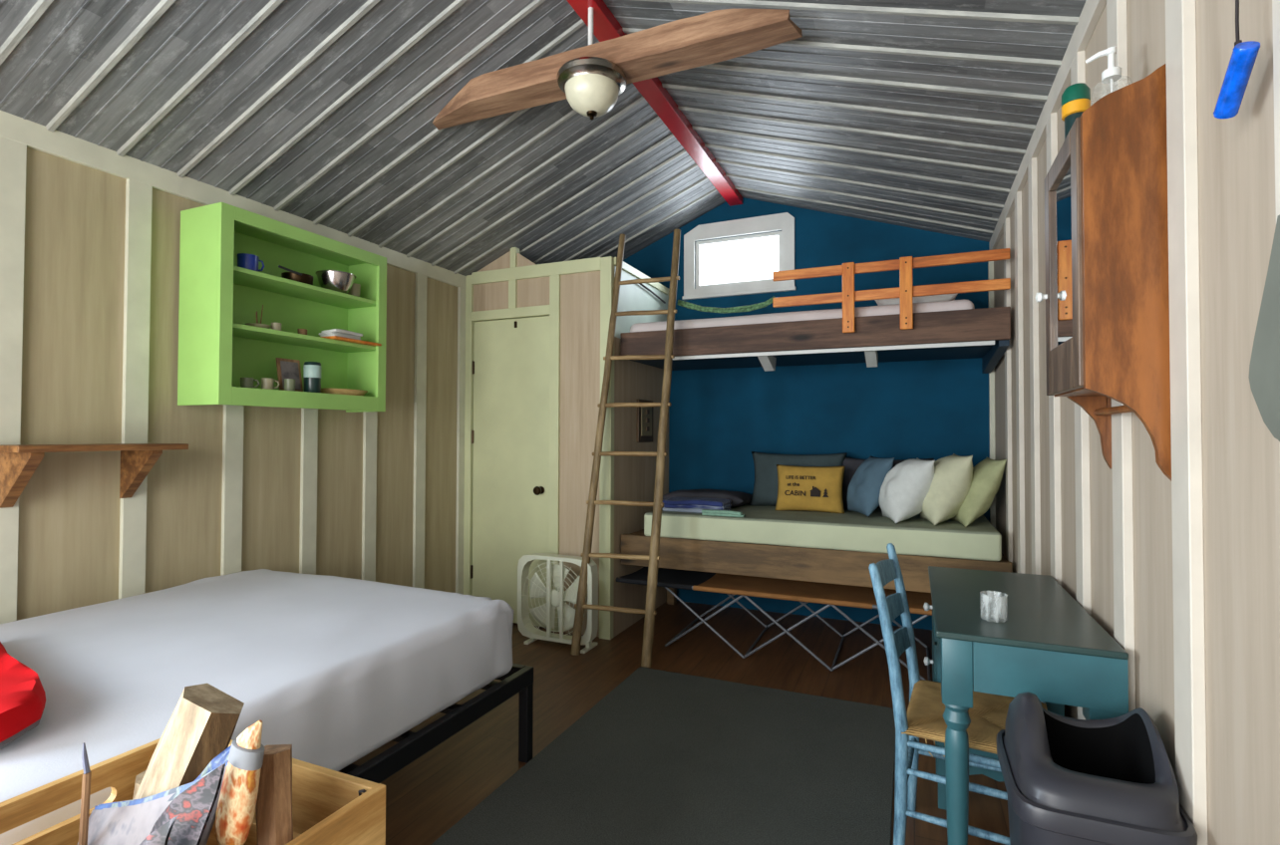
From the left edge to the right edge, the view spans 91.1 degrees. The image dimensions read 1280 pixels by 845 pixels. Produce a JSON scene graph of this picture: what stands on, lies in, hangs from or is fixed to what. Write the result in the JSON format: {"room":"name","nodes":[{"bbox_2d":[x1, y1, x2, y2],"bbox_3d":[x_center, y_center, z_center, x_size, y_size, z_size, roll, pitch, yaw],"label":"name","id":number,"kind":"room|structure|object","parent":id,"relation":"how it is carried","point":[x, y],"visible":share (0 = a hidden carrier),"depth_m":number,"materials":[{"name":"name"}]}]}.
{"room":"cabin bedroom","nodes":[
{"label":"cabin bedroom","id":0,"kind":"room"},
{"bbox_2d":[16,147,457,621],"bbox_3d":[-2.141,0.130,2.528,0.080,2.525,6.340,0,-1,23],"label":"wall","id":1,"kind":"structure","parent":0,"point":[70,506],"depth_m":2.69,"materials":[{"name":"brown wood"}]},
{"bbox_2d":[0,136,26,624],"bbox_3d":[-2.229,0.169,2.197,0.021,2.335,0.086,0,-1,23],"label":"trim","id":2,"kind":"structure","parent":1,"relation":"attached to","point":[13,155],"depth_m":2.21,"materials":[{"name":"beige paint"}]},
{"bbox_2d":[0,443,188,508],"bbox_3d":[-2.030,0.190,2.334,0.233,0.218,0.525,0,-1,23],"label":"shelf","id":3,"kind":"object","parent":1,"relation":"attached to","point":[18,463],"visible":1,"depth_m":2.19,"materials":[{"name":"wood"}]},
{"bbox_2d":[118,178,152,599],"bbox_3d":[-2.068,0.176,2.569,0.021,2.335,0.086,0,-1,23],"label":"trim","id":4,"kind":"structure","parent":1,"relation":"attached to","point":[139,195],"depth_m":2.57,"materials":[{"name":"beige paint"}]},
{"bbox_2d":[220,404,244,576],"bbox_3d":[-1.907,0.183,2.941,0.021,2.335,0.086,0,-1,23],"label":"trim","id":5,"kind":"structure","parent":1,"relation":"attached to","point":[232,428],"depth_m":2.93,"materials":[{"name":"beige paint"}]},
{"bbox_2d":[0,110,466,289],"bbox_3d":[-2.296,-1.046,2.057,0.022,0.092,5.310,0,-1,23],"label":"trim","id":6,"kind":"structure","parent":1,"relation":"attached to","point":[35,136],"depth_m":2.67,"materials":[{"name":"beige paint"}]},
{"bbox_2d":[177,202,386,412],"bbox_3d":[-1.691,-0.488,3.075,0.273,0.845,0.900,0,-1,23],"label":"upper cabinet","id":7,"kind":"object","parent":1,"relation":"attached to","point":[217,297],"visible":0.99,"depth_m":3.00,"materials":[{"name":"green paint"}]},
{"bbox_2d":[240,377,259,388],"bbox_3d":[-1.748,-0.174,2.809,0.052,0.050,0.074,0,-1,23],"label":"mug","id":8,"kind":"object","parent":7,"relation":"on","point":[244,382],"visible":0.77,"depth_m":2.78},
{"bbox_2d":[237,253,264,271],"bbox_3d":[-1.752,-0.707,2.812,0.084,0.075,0.095,0,-1,7],"label":"cup","id":9,"kind":"object","parent":7,"relation":"on","point":[244,260],"visible":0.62,"depth_m":2.78,"materials":[{"name":"ceramic"}]},
{"bbox_2d":[244,305,271,328],"bbox_3d":[-1.746,-0.483,2.870,0.104,0.120,0.104,0,-1,23],"label":"dish","id":10,"kind":"object","parent":7,"relation":"on","point":[260,325],"visible":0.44,"depth_m":2.84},
{"bbox_2d":[261,377,279,389],"bbox_3d":[-1.710,-0.174,2.898,0.052,0.055,0.074,0,-1,23],"label":"mug","id":11,"kind":"object","parent":7,"relation":"on","point":[267,384],"visible":0.75,"depth_m":2.87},
{"bbox_2d":[271,322,281,330],"bbox_3d":[-1.697,-0.442,2.930,0.044,0.042,0.044,0,-1,23],"label":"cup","id":12,"kind":"object","parent":7,"relation":"on","point":[274,326],"visible":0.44,"depth_m":2.91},
{"bbox_2d":[275,357,303,391],"bbox_3d":[-1.700,-0.228,3.047,0.039,0.162,0.120,0,-1,23],"label":"picture card","id":13,"kind":"object","parent":7,"relation":"on","point":[286,368],"visible":0.79,"depth_m":3.04,"materials":[{"name":"paper"}]},
{"bbox_2d":[280,360,301,389],"bbox_3d":[-1.694,-0.228,3.044,0.026,0.134,0.094,0,-1,23],"label":"print","id":14,"kind":"object","parent":13,"relation":"attached to","point":[288,369],"depth_m":3.05},
{"bbox_2d":[284,378,295,391],"bbox_3d":[-1.651,-0.174,2.959,0.048,0.058,0.048,0,-1,23],"label":"mug","id":15,"kind":"object","parent":7,"relation":"on","point":[289,384],"visible":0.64,"depth_m":2.94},
{"bbox_2d":[278,265,314,285],"bbox_3d":[-1.700,-0.698,3.053,0.151,0.066,0.226,0,-1,23],"label":"saucepan","id":16,"kind":"object","parent":7,"relation":"on","point":[291,275],"visible":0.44,"depth_m":3.04,"materials":[{"name":"brown metal"}]},
{"bbox_2d":[297,328,307,334],"bbox_3d":[-1.679,-0.440,3.124,0.044,0.045,0.044,0,-1,23],"label":"clay pot","id":17,"kind":"object","parent":7,"relation":"on","point":[300,331],"visible":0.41,"depth_m":3.11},
{"bbox_2d":[232,322,375,352],"bbox_3d":[-1.698,-0.408,3.077,0.243,0.020,0.860,0,-1,23],"label":"shelf","id":18,"kind":"object","parent":7,"relation":"attached to","point":[240,333],"depth_m":3.08,"materials":[{"name":"green paint"}]},
{"bbox_2d":[233,266,375,309],"bbox_3d":[-1.697,-0.654,3.081,0.243,0.020,0.860,0,-1,23],"label":"shelf","id":19,"kind":"object","parent":7,"relation":"attached to","point":[244,279],"depth_m":3.08,"materials":[{"name":"green paint"}]},
{"bbox_2d":[303,361,321,392],"bbox_3d":[-1.608,-0.219,3.083,0.078,0.152,0.078,0,-1,23],"label":"tin","id":20,"kind":"object","parent":7,"relation":"on","point":[311,370],"visible":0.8,"depth_m":3.05,"materials":[{"name":"metal"}]},
{"bbox_2d":[315,270,355,294],"bbox_3d":[-1.575,-0.713,3.253,0.191,0.105,0.191,0,-1,23],"label":"mixing bowl","id":21,"kind":"object","parent":7,"relation":"on","point":[339,281],"visible":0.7,"depth_m":3.19,"materials":[{"name":"metal"}]},
{"bbox_2d":[320,388,367,396],"bbox_3d":[-1.555,-0.154,3.293,0.174,0.031,0.282,0,-1,23],"label":"wooden tray","id":22,"kind":"object","parent":7,"relation":"on","point":[323,391],"visible":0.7,"depth_m":3.21,"materials":[{"name":"wood"}]},
{"bbox_2d":[320,335,381,346],"bbox_3d":[-1.524,-0.421,3.285,0.155,0.014,0.300,0,-1,23],"label":"cutting board","id":23,"kind":"object","parent":7,"relation":"on","point":[330,337],"visible":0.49,"depth_m":3.22,"materials":[{"name":"orange wood"}]},
{"bbox_2d":[319,328,362,339],"bbox_3d":[-1.547,-0.451,3.255,0.126,0.043,0.191,0,-1,23],"label":"folded napkins","id":24,"kind":"object","parent":23,"relation":"on","point":[334,332],"visible":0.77,"depth_m":3.19,"materials":[{"name":"fabric"}]},
{"bbox_2d":[348,283,360,297],"bbox_3d":[-1.536,-0.701,3.381,0.060,0.085,0.060,0,-1,23],"label":"beaker","id":25,"kind":"object","parent":7,"relation":"on","point":[356,289],"visible":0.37,"depth_m":3.36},
{"bbox_2d":[299,408,318,575],"bbox_3d":[-1.746,0.191,3.313,0.021,2.335,0.086,0,-1,23],"label":"trim","id":26,"kind":"structure","parent":1,"relation":"attached to","point":[309,417],"depth_m":3.30,"materials":[{"name":"beige paint"}]},
{"bbox_2d":[361,411,377,582],"bbox_3d":[-1.584,0.199,3.685,0.021,2.335,0.086,0,-1,23],"label":"trim","id":27,"kind":"structure","parent":1,"relation":"attached to","point":[369,505],"depth_m":3.67,"materials":[{"name":"beige paint"}]},
{"bbox_2d":[412,273,426,589],"bbox_3d":[-1.423,0.206,4.057,0.021,2.335,0.086,0,-1,23],"label":"trim","id":28,"kind":"structure","parent":1,"relation":"attached to","point":[421,280],"depth_m":4.04,"materials":[{"name":"beige paint"}]},
{"bbox_2d":[455,287,465,595],"bbox_3d":[-1.260,0.214,4.433,0.021,2.335,0.080,0,-1,23],"label":"trim","id":29,"kind":"structure","parent":1,"relation":"attached to","point":[461,291],"depth_m":4.41,"materials":[{"name":"beige paint"}]},
{"bbox_2d":[0,0,725,276],"bbox_3d":[-1.354,-1.431,2.218,1.794,0.765,6.540,0,-1,23],"label":"ceiling","id":30,"kind":"structure","parent":0,"point":[321,112],"depth_m":2.71,"materials":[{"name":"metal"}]},
{"bbox_2d":[473,251,600,638],"bbox_3d":[-0.711,0.090,4.258,1.170,2.578,0.030,0,-1,23],"label":"wall","id":31,"kind":"structure","parent":0,"point":[579,292],"depth_m":4.12,"materials":[{"name":"brown wood"}]},
{"bbox_2d":[463,275,474,595],"bbox_3d":[-1.218,0.167,4.465,0.072,2.430,0.050,0,-1,23],"label":"trim","id":32,"kind":"structure","parent":31,"relation":"attached to","point":[470,325],"depth_m":4.44,"materials":[{"name":"beige paint"}]},
{"bbox_2d":[470,316,549,628],"bbox_3d":[-0.904,0.326,4.298,0.635,2.083,0.100,0,-1,23],"label":"door","id":33,"kind":"structure","parent":31,"relation":"in","point":[510,433],"depth_m":4.32,"materials":[{"name":"beige paint"}]},
{"bbox_2d":[471,305,549,321],"bbox_3d":[-0.889,-0.752,4.341,0.641,0.065,0.050,0,-1,23],"label":"trim","id":34,"kind":"structure","parent":31,"relation":"attached to","point":[543,310],"depth_m":4.32,"materials":[{"name":"beige paint"}]},
{"bbox_2d":[508,280,517,309],"bbox_3d":[-0.871,-0.882,4.336,0.060,0.195,0.049,0,-1,23],"label":"trim","id":35,"kind":"structure","parent":31,"relation":"attached to","point":[512,284],"depth_m":4.31,"materials":[{"name":"beige paint"}]},
{"bbox_2d":[510,247,519,268],"bbox_3d":[-0.865,-1.135,4.338,0.045,0.140,0.050,0,-1,23],"label":"trim","id":36,"kind":"structure","parent":31,"relation":"attached to","point":[513,250],"depth_m":4.32,"materials":[{"name":"beige paint"}]},
{"bbox_2d":[471,257,600,285],"bbox_3d":[-0.715,-1.023,4.270,1.020,0.085,0.051,0,-1,23],"label":"trim","id":37,"kind":"structure","parent":31,"relation":"attached to","point":[587,264],"depth_m":4.23,"materials":[{"name":"beige paint"}]},
{"bbox_2d":[548,275,560,632],"bbox_3d":[-0.563,0.198,4.181,0.074,2.360,0.050,0,-1,23],"label":"trim","id":38,"kind":"structure","parent":31,"relation":"attached to","point":[554,280],"depth_m":4.16,"materials":[{"name":"beige paint"}]},
{"bbox_2d":[599,256,615,639],"bbox_3d":[-0.213,0.156,4.030,0.080,2.440,0.050,0,-1,23],"label":"trim","id":39,"kind":"structure","parent":31,"relation":"attached to","point":[607,267],"depth_m":4.00,"materials":[{"name":"beige paint"}]},
{"bbox_2d":[613,265,668,638],"bbox_3d":[0.017,0.166,4.502,0.030,2.440,1.000,0,-1,23],"label":"wall","id":40,"kind":"structure","parent":0,"point":[634,477],"depth_m":4.31,"materials":[{"name":"brown wood"}]},
{"bbox_2d":[614,257,669,296],"bbox_3d":[0.039,-1.034,4.511,0.015,0.050,1.010,0,-1,23],"label":"trim","id":41,"kind":"structure","parent":40,"relation":"attached to","point":[626,267],"depth_m":4.41,"materials":[{"name":"beige paint"}]},
{"bbox_2d":[637,399,652,442],"bbox_3d":[0.021,-0.009,4.435,0.033,0.296,0.272,0,-1,23],"label":"switch plate","id":42,"kind":"object","parent":40,"relation":"attached to","point":[644,415],"visible":0.99,"depth_m":4.42,"materials":[{"name":"plastic"}]},
{"bbox_2d":[640,283,665,304],"bbox_3d":[0.084,-0.950,4.588,0.014,0.059,0.551,0,-1,23],"label":"cord","id":43,"kind":"object","parent":40,"relation":"attached to","point":[641,284],"visible":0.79,"depth_m":4.61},
{"bbox_2d":[352,601,1009,844],"bbox_3d":[-0.539,1.383,1.808,3.620,0.100,6.540,0,-1,23],"label":"floor","id":44,"kind":"structure","parent":0,"point":[428,797],"depth_m":3.26,"materials":[{"name":"brown wood"}]},
{"bbox_2d":[338,663,533,783],"bbox_3d":[-1.525,1.149,1.828,1.464,0.365,2.146,0,-1,23],"label":"frame","id":45,"kind":"object","parent":44,"relation":"on","point":[411,746],"visible":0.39,"depth_m":2.14,"materials":[{"name":"black metal"}]},
{"bbox_2d":[0,569,513,844],"bbox_3d":[-1.537,0.812,1.810,1.452,0.305,2.028,0,-1,23],"label":"mattress","id":46,"kind":"object","parent":45,"relation":"on","point":[333,669],"visible":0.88,"depth_m":1.84,"materials":[{"name":"white fabric"}]},
{"bbox_2d":[0,641,45,748],"bbox_3d":[-1.691,0.608,1.376,0.910,0.075,0.664,0,-1,23],"label":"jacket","id":47,"kind":"object","parent":46,"relation":"on","point":[22,693],"visible":1,"depth_m":1.34,"materials":[{"name":"red fabric"}]},
{"bbox_2d":[517,553,598,653],"bbox_3d":[-0.514,1.100,3.893,0.530,0.546,0.175,0,-1,23],"label":"box fan","id":48,"kind":"object","parent":44,"relation":"on","point":[544,614],"visible":0.94,"depth_m":3.86,"materials":[{"name":"white plastic"}]},
{"bbox_2d":[522,560,587,639],"bbox_3d":[-0.530,1.085,3.857,0.470,0.475,0.018,0,-1,23],"label":"grille","id":49,"kind":"object","parent":48,"relation":"attached to","point":[555,598],"depth_m":3.86,"materials":[{"name":"white plastic"}]},
{"bbox_2d":[570,229,680,667],"bbox_3d":[-0.074,0.073,3.818,0.550,2.609,0.469,0,-1,23],"label":"ladder","id":50,"kind":"object","parent":44,"relation":"on","point":[649,612],"visible":1,"depth_m":3.77,"materials":[{"name":"wood"}]},
{"bbox_2d":[430,666,895,844],"bbox_3d":[-0.094,1.324,1.605,1.323,0.012,3.520,0,-1,23],"label":"rug","id":51,"kind":"object","parent":44,"relation":"on","point":[664,758],"visible":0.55,"depth_m":2.38,"materials":[{"name":"carpet"}]},
{"bbox_3d":[-0.751,1.072,0.920,0.400,0.462,0.370,0,-1,23],"label":"stool","id":52,"kind":"object","parent":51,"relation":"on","visible":0},
{"bbox_2d":[0,738,385,844],"bbox_3d":[-0.748,0.717,0.924,0.515,0.243,0.467,0,-1,23],"label":"wooden crate","id":53,"kind":"object","parent":52,"relation":"on","point":[330,806],"visible":0.48,"depth_m":1.05,"materials":[{"name":"brown wood"}]},
{"bbox_2d":[78,742,91,844],"bbox_3d":[-0.844,0.657,0.950,0.022,0.338,0.012,0,-1,-7],"label":"fire poker","id":54,"kind":"object","parent":53,"relation":"in","point":[86,786],"visible":1,"depth_m":0.95,"materials":[{"name":"metal"}]},
{"bbox_2d":[132,770,146,799],"bbox_3d":[-0.875,0.720,1.104,0.088,0.197,0.032,0,-1,23],"label":"log","id":55,"kind":"object","parent":53,"relation":"in","point":[139,778],"visible":0.11,"depth_m":1.10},
{"bbox_2d":[77,760,228,844],"bbox_3d":[-0.754,0.648,0.898,0.306,0.334,0.150,0,-1,23],"label":"newspaper","id":56,"kind":"object","parent":53,"relation":"in","point":[128,822],"visible":0.62,"depth_m":0.93,"materials":[{"name":"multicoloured paper"}]},
{"bbox_2d":[194,745,231,781],"bbox_3d":[-0.616,0.507,0.922,0.132,0.128,0.027,0,-1,23],"label":"brochure","id":57,"kind":"object","parent":56,"relation":"on","point":[221,758],"visible":0.15,"depth_m":0.93,"materials":[{"name":"blue paper"}]},
{"bbox_2d":[139,816,177,844],"bbox_3d":[-0.658,0.624,0.799,0.080,0.220,0.082,0,-1,23],"label":"magazine","id":58,"kind":"object","parent":53,"relation":"in","point":[160,836],"visible":1,"depth_m":0.81,"materials":[{"name":"paper"}]},
{"bbox_2d":[150,763,225,844],"bbox_3d":[-0.645,0.608,0.827,0.142,0.292,0.092,0,-1,15],"label":"magazine","id":59,"kind":"object","parent":53,"relation":"in","point":[193,806],"visible":0.77,"depth_m":0.85,"materials":[{"name":"paper"}]},
{"bbox_2d":[134,683,244,799],"bbox_3d":[-0.782,0.633,1.036,0.216,0.364,0.132,1,-1,-30],"label":"log","id":60,"kind":"object","parent":53,"relation":"in","point":[202,723],"visible":0.6,"depth_m":1.02,"materials":[{"name":"wood"}]},
{"bbox_2d":[255,744,293,844],"bbox_3d":[-0.535,0.656,0.923,0.048,0.341,0.113,1,-1,-43],"label":"log","id":61,"kind":"object","parent":53,"relation":"in","point":[273,807],"visible":0.82,"depth_m":0.92,"materials":[{"name":"wood"}]},
{"bbox_3d":[-0.614,0.717,0.877,0.088,0.206,0.072,0,-1,23],"label":"log","id":62,"kind":"object","parent":53,"relation":"in","visible":0},
{"bbox_2d":[214,719,264,844],"bbox_3d":[-0.563,0.509,0.883,0.072,0.185,0.042,0,-1,23],"label":"stick","id":63,"kind":"object","parent":62,"relation":"on","point":[235,809],"visible":1,"depth_m":0.87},
{"bbox_2d":[616,566,932,680],"bbox_3d":[0.917,1.173,3.838,2.060,0.395,0.678,0,-1,23],"label":"cot","id":64,"kind":"object","parent":44,"relation":"on","point":[831,595],"visible":0.56,"depth_m":3.74,"materials":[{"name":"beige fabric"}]},
{"bbox_2d":[621,529,1012,605],"bbox_3d":[1.064,1.056,4.050,2.212,0.648,0.885,0,-1,23],"label":"bunk","id":65,"kind":"object","parent":44,"relation":"on","point":[829,566],"visible":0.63,"depth_m":3.66,"materials":[{"name":"wood"}]},
{"bbox_2d":[643,503,1001,561],"bbox_3d":[1.117,0.655,4.027,2.003,0.154,0.903,0,-1,23],"label":"mattress","id":66,"kind":"object","parent":65,"relation":"on","point":[849,530],"visible":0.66,"depth_m":3.60,"materials":[{"name":"fabric"}]},
{"bbox_2d":[662,496,731,513],"bbox_3d":[0.370,0.535,4.089,0.417,0.085,0.214,0,-1,23],"label":"folded blanket","id":67,"kind":"object","parent":66,"relation":"on","point":[675,503],"visible":0.94,"depth_m":4.01,"materials":[{"name":"fabric"}]},
{"bbox_2d":[662,489,752,507],"bbox_3d":[0.497,0.537,4.461,0.600,0.126,0.479,0,-1,23],"label":"pillow","id":68,"kind":"object","parent":66,"relation":"on","point":[738,498],"visible":0.64,"depth_m":4.30,"materials":[{"name":"fabric"}]},
{"bbox_2d":[701,509,745,517],"bbox_3d":[0.512,0.556,3.865,0.268,0.036,0.055,0,-1,23],"label":"folded cloth","id":69,"kind":"object","parent":66,"relation":"on","point":[716,512],"visible":1,"depth_m":3.84,"materials":[{"name":"fabric"}]},
{"bbox_2d":[749,451,847,510],"bbox_3d":[1.089,0.401,4.358,0.660,0.392,0.191,0,-1,23],"label":"pillow","id":70,"kind":"object","parent":66,"relation":"on","point":[765,493],"visible":0.38,"depth_m":4.36,"materials":[{"name":"grey fabric"}]},
{"bbox_2d":[775,464,845,513],"bbox_3d":[1.103,0.431,4.087,0.441,0.306,0.134,0,-1,23],"label":"cushion","id":71,"kind":"object","parent":66,"relation":"on","point":[805,488],"visible":1,"depth_m":4.05,"materials":[{"name":"fabric"}]},
{"bbox_2d":[846,455,894,517],"bbox_3d":[1.422,0.388,3.898,0.236,0.356,0.340,0,-1,-4],"label":"cushion","id":72,"kind":"object","parent":66,"relation":"on","point":[863,490],"visible":0.86,"depth_m":3.78,"materials":[{"name":"blue fabric"}]},
{"bbox_2d":[842,457,934,509],"bbox_3d":[1.620,0.409,4.162,0.601,0.355,0.164,0,-1,23],"label":"pillow","id":73,"kind":"object","parent":66,"relation":"on","point":[851,465],"visible":0.1,"depth_m":4.21,"materials":[{"name":"fabric"}]},
{"bbox_2d":[879,458,935,524],"bbox_3d":[1.570,0.395,3.694,0.306,0.364,0.360,0,-1,9],"label":"cushion","id":74,"kind":"object","parent":66,"relation":"on","point":[904,488],"visible":0.86,"depth_m":3.56,"materials":[{"name":"fabric"}]},
{"bbox_2d":[919,453,972,526],"bbox_3d":[1.754,0.379,3.614,0.298,0.394,0.393,0,-1,23],"label":"cushion","id":75,"kind":"object","parent":66,"relation":"on","point":[950,485],"visible":0.75,"depth_m":3.47,"materials":[{"name":"fabric"}]},
{"bbox_2d":[950,457,1006,527],"bbox_3d":[1.909,0.388,3.558,0.244,0.377,0.340,0,-1,12],"label":"cushion","id":76,"kind":"object","parent":66,"relation":"on","point":[988,474],"visible":0.72,"depth_m":3.43,"materials":[{"name":"fabric"}]},
{"bbox_2d":[868,543,1047,844],"bbox_3d":[0.985,0.882,1.941,0.486,0.918,0.456,0,-1,29],"label":"chair","id":77,"kind":"object","parent":44,"relation":"on","point":[923,719],"visible":0.56,"depth_m":1.85,"materials":[{"name":"blue paint"}]},
{"bbox_2d":[923,566,1128,844],"bbox_3d":[1.125,0.945,1.958,0.430,0.790,0.890,0,-1,23],"label":"desk","id":78,"kind":"object","parent":44,"relation":"on","point":[1007,634],"visible":0.62,"depth_m":1.63,"materials":[{"name":"teal paint"}]},
{"bbox_2d":[995,691,1197,844],"bbox_3d":[0.920,0.964,1.302,0.292,0.727,0.364,0,-1,23],"label":"waste bin","id":79,"kind":"object","parent":44,"relation":"on","point":[1068,781],"visible":1,"depth_m":1.23,"materials":[{"name":"grey plastic"}]},
{"bbox_2d":[623,197,989,630],"bbox_3d":[0.742,-0.154,4.783,3.420,3.195,0.080,0,-1,23],"label":"wall","id":80,"kind":"structure","parent":0,"point":[936,410],"depth_m":4.50,"materials":[{"name":"blue paint"}]},
{"bbox_2d":[566,0,742,206],"bbox_3d":[-0.527,-1.754,1.866,0.103,0.085,6.340,0,-1,23],"label":"beam","id":81,"kind":"structure","parent":80,"relation":"attached to","point":[606,27],"depth_m":3.41,"materials":[{"name":"metal"}]},
{"bbox_2d":[432,6,802,129],"bbox_3d":[-0.224,-1.464,2.563,1.709,0.476,0.284,0,-1,23],"label":"ceiling fan","id":82,"kind":"object","parent":81,"relation":"hanging from","point":[591,78],"visible":1,"depth_m":2.46,"materials":[{"name":"brown wood"}]},
{"bbox_2d":[681,212,796,300],"bbox_3d":[0.748,-1.249,4.773,0.870,0.577,0.095,0,-1,23],"label":"window","id":83,"kind":"structure","parent":80,"relation":"in","point":[785,222],"depth_m":4.75,"materials":[{"name":"white paint"}]},
{"bbox_2d":[620,307,1010,373],"bbox_3d":[1.065,-0.451,4.071,2.212,0.262,0.900,0,-1,23],"label":"bunk","id":84,"kind":"object","parent":80,"relation":"attached to","point":[985,333],"visible":0.82,"depth_m":3.68,"materials":[{"name":"brown wood"}]},
{"bbox_2d":[630,299,974,332],"bbox_3d":[1.011,-0.548,4.114,2.034,0.218,0.835,0,-1,23],"label":"mattress","id":85,"kind":"object","parent":84,"relation":"on","point":[964,304],"visible":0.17,"depth_m":3.70,"materials":[{"name":"fabric"}]},
{"bbox_2d":[875,294,958,306],"bbox_3d":[1.670,-0.719,3.814,0.460,0.141,0.620,0,-1,23],"label":"pillow","id":86,"kind":"object","parent":85,"relation":"on","point":[948,297],"visible":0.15,"depth_m":3.55,"materials":[{"name":"white fabric"}]},
{"bbox_2d":[772,248,1010,332],"bbox_3d":[1.334,-0.697,3.441,1.210,0.392,0.046,0,-1,23],"label":"guard rail","id":87,"kind":"object","parent":84,"relation":"attached to","point":[905,291],"visible":1,"depth_m":3.42,"materials":[{"name":"orange wood"}]},
{"bbox_2d":[676,296,775,314],"bbox_3d":[0.521,-0.721,3.833,0.614,0.106,0.043,0,-1,23],"label":"rope","id":88,"kind":"object","parent":87,"relation":"attached to","point":[688,305],"visible":0.98,"depth_m":3.83,"materials":[{"name":"fabric"}]},
{"bbox_2d":[987,261,995,528],"bbox_3d":[2.274,0.133,4.053,0.030,2.500,0.030,0,-1,23],"label":"trim","id":89,"kind":"structure","parent":80,"relation":"attached to","point":[990,263],"depth_m":4.04,"materials":[{"name":"beige paint"}]},
{"bbox_2d":[603,0,1086,242],"bbox_3d":[0.290,-1.514,1.507,1.792,0.620,6.540,0,-1,23],"label":"ceiling","id":90,"kind":"structure","parent":0,"point":[924,115],"depth_m":2.78,"materials":[{"name":"metal"}]},
{"bbox_2d":[993,0,1279,844],"bbox_3d":[1.053,0.042,1.145,0.118,2.665,6.340,0,-1,23],"label":"wall","id":91,"kind":"structure","parent":0,"point":[1237,204],"depth_m":1.09,"materials":[{"name":"beige wood"}]},
{"bbox_2d":[1003,217,1012,564],"bbox_3d":[1.996,0.133,3.400,0.021,2.475,0.086,0,-1,23],"label":"trim","id":92,"kind":"structure","parent":91,"relation":"attached to","point":[1007,263],"depth_m":3.37,"materials":[{"name":"white paint"}]},
{"bbox_2d":[1014,191,1025,574],"bbox_3d":[1.837,0.125,3.033,0.021,2.475,0.086,0,-1,23],"label":"trim","id":93,"kind":"structure","parent":91,"relation":"attached to","point":[1018,197],"depth_m":3.01,"materials":[{"name":"white paint"}]},
{"bbox_2d":[1027,157,1040,575],"bbox_3d":[1.678,0.118,2.666,0.021,2.475,0.086,0,-1,23],"label":"trim","id":94,"kind":"structure","parent":91,"relation":"attached to","point":[1033,165],"depth_m":2.64,"materials":[{"name":"white paint"}]},
{"bbox_2d":[988,0,1106,250],"bbox_3d":[1.027,-1.192,1.181,0.022,0.087,6.340,0,-1,23],"label":"trim","id":95,"kind":"structure","parent":91,"relation":"attached to","point":[1092,11],"depth_m":2.23,"materials":[{"name":"white paint"}]},
{"bbox_2d":[1045,112,1062,587],"bbox_3d":[1.519,0.110,2.299,0.021,2.475,0.086,0,-1,23],"label":"trim","id":96,"kind":"structure","parent":91,"relation":"attached to","point":[1052,124],"depth_m":2.27,"materials":[{"name":"white paint"}]},
{"bbox_2d":[1070,50,1091,719],"bbox_3d":[1.360,0.103,1.932,0.021,2.475,0.086,0,-1,23],"label":"trim","id":97,"kind":"structure","parent":91,"relation":"attached to","point":[1078,68],"depth_m":1.90,"materials":[{"name":"white paint"}]},
{"bbox_2d":[1035,63,1171,480],"bbox_3d":[1.070,-0.302,1.480,0.188,0.849,0.391,0,-1,23],"label":"medicine cabinet","id":98,"kind":"object","parent":91,"relation":"attached to","point":[1107,296],"visible":1,"depth_m":1.31,"materials":[{"name":"brown wood"}]},
{"bbox_2d":[1052,161,1072,347],"bbox_3d":[1.018,-0.394,1.504,0.004,0.420,0.255,0,-1,23],"label":"mirror","id":99,"kind":"object","parent":98,"relation":"attached to","point":[1063,176],"depth_m":1.51,"materials":[{"name":"clear glass"}]},
{"bbox_2d":[1061,82,1090,139],"bbox_3d":[1.105,-0.760,1.591,0.061,0.204,0.061,0,-1,23],"label":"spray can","id":100,"kind":"object","parent":98,"relation":"on","point":[1076,99],"visible":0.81,"depth_m":1.57,"materials":[{"name":"metal"}]},
{"bbox_2d":[1054,387,1102,396],"bbox_3d":[1.080,-0.079,1.471,0.123,0.016,0.355,0,-1,23],"label":"shelf","id":101,"kind":"object","parent":98,"relation":"attached to","point":[1077,392],"depth_m":1.52,"materials":[{"name":"brown wood"}]},
{"bbox_2d":[1085,46,1121,92],"bbox_3d":[1.059,-0.752,1.409,0.076,0.182,0.076,0,-1,4],"label":"pump bottle","id":102,"kind":"object","parent":98,"relation":"on","point":[1113,74],"visible":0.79,"depth_m":1.41,"materials":[{"name":"white plastic"}]},
{"bbox_2d":[1106,0,1135,712],"bbox_3d":[1.201,0.096,1.565,0.021,2.475,0.086,0,-1,23],"label":"trim","id":103,"kind":"structure","parent":91,"relation":"attached to","point":[1117,15],"depth_m":1.54,"materials":[{"name":"white paint"}]},
{"bbox_2d":[1165,0,1208,844],"bbox_3d":[1.042,0.088,1.198,0.021,2.475,0.086,0,-1,23],"label":"trim","id":104,"kind":"structure","parent":91,"relation":"attached to","point":[1180,15],"depth_m":1.17,"materials":[{"name":"white paint"}]},
{"bbox_2d":[1213,0,1260,118],"bbox_3d":[0.889,-0.807,0.941,0.032,0.685,0.091,0,-1,23],"label":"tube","id":105,"kind":"object","parent":91,"relation":"hanging from","point":[1243,57],"visible":1,"depth_m":0.93,"materials":[{"name":"plastic"}]},
{"bbox_2d":[1272,0,1279,222],"bbox_3d":[0.883,0.081,0.831,0.021,2.475,0.086,0,-1,23],"label":"trim","id":106,"kind":"structure","parent":91,"relation":"attached to","point":[1275,3],"depth_m":0.88,"materials":[{"name":"white paint"}]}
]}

